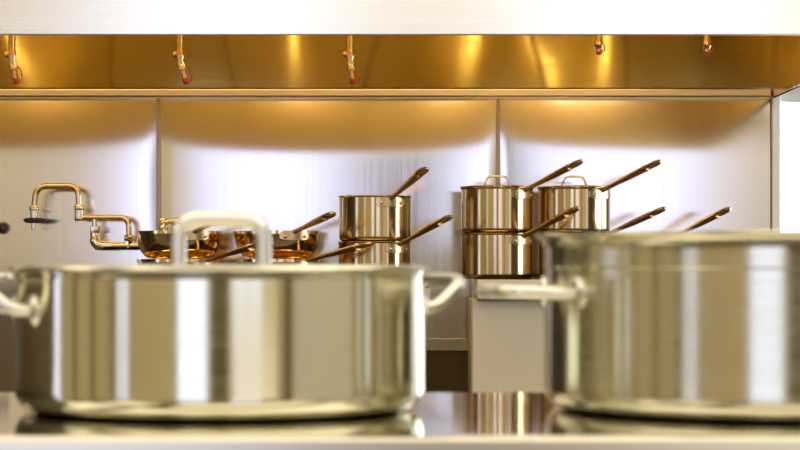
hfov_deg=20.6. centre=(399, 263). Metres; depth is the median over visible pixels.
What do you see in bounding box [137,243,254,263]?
saucier
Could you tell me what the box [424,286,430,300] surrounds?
countertop
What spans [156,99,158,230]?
trim
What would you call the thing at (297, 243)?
saucier
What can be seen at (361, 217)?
saucepan
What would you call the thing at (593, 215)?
saucepan
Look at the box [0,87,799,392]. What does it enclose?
wall
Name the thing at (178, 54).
sprinkler
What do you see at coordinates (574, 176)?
lid
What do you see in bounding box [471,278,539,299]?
countertop
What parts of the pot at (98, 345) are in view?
handle, mounting plate, mounting plate, handle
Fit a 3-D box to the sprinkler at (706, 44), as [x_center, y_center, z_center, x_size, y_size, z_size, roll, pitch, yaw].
[0.698,-0.840,5.000,0.021,0.728,0.021,0,0,45]
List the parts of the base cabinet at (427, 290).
door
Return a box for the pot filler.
[23,183,179,250]
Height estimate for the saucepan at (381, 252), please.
0.182 m
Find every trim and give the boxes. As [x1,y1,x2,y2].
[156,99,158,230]
[426,339,467,350]
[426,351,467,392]
[497,99,499,184]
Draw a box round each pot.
[0,271,464,421]
[0,272,12,280]
[476,230,799,422]
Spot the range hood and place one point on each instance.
(60, 43)
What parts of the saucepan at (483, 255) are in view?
handle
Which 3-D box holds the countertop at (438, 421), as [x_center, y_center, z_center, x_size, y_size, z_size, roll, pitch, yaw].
[-0.500,0.617,2.115,4.200,0.950,0.630,0,0,0]
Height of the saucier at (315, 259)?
0.115 m
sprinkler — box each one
[5,35,22,84]
[173,35,192,84]
[343,35,359,83]
[594,35,605,54]
[702,35,713,54]
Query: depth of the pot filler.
5.77 m
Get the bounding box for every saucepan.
[338,167,428,240]
[338,215,452,264]
[460,159,583,232]
[460,206,579,278]
[537,160,661,232]
[537,207,665,277]
[682,207,730,230]
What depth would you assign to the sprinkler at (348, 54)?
4.99 m
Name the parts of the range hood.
panel, panel, panel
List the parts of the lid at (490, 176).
handle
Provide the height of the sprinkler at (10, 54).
0.796 m
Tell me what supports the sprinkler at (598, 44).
hanging from the range hood
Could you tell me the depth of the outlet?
5.77 m
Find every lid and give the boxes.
[8,211,429,271]
[459,175,526,187]
[536,175,604,187]
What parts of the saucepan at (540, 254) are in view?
handle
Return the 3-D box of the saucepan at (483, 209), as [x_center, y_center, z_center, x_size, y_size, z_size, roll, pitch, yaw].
[0.318,-0.170,5.594,0.378,0.182,0.189,0,0,44]
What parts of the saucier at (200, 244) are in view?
handle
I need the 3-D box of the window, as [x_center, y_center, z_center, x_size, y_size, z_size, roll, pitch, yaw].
[1.558,-0.013,5.952,1.124,0.888,0.135,0,0,0]
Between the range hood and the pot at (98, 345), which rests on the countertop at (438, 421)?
the pot at (98, 345)
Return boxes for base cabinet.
[424,286,430,392]
[468,278,544,392]
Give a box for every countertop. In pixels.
[0,393,799,449]
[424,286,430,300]
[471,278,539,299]
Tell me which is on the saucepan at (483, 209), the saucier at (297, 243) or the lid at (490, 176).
the lid at (490, 176)
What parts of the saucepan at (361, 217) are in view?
handle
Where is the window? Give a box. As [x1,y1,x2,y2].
[770,94,799,229]
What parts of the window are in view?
pane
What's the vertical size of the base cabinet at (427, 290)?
1.032 m
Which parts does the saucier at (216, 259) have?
handle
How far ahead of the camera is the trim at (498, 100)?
5.88 m
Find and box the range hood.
[0,0,799,98]
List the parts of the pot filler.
spout, post, arm, lever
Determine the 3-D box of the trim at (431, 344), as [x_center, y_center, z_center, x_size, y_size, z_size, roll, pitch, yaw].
[0.121,0.216,5.885,1.742,0.032,0.025,0,0,0]
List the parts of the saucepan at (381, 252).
handle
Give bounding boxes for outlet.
[29,206,38,229]
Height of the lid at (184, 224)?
0.058 m
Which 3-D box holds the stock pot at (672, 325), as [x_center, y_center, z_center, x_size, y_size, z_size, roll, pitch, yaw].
[0.379,0.056,2.170,0.488,0.171,0.488,0,0,33]
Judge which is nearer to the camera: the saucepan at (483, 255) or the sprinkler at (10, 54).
the sprinkler at (10, 54)
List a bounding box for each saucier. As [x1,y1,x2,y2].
[135,227,222,258]
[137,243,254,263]
[233,212,335,258]
[233,241,373,263]
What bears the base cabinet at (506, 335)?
on the floor
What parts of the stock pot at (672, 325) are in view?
handle, mounting plate, mounting plate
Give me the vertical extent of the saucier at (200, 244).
0.115 m
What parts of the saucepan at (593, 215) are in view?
handle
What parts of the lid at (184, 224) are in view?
handle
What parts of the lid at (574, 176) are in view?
handle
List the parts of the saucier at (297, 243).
handle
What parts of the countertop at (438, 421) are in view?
edge trim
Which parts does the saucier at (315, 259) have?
handle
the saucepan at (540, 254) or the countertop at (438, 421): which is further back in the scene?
the saucepan at (540, 254)
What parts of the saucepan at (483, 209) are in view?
handle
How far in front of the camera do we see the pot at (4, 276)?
2.25 m
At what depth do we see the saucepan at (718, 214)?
5.57 m

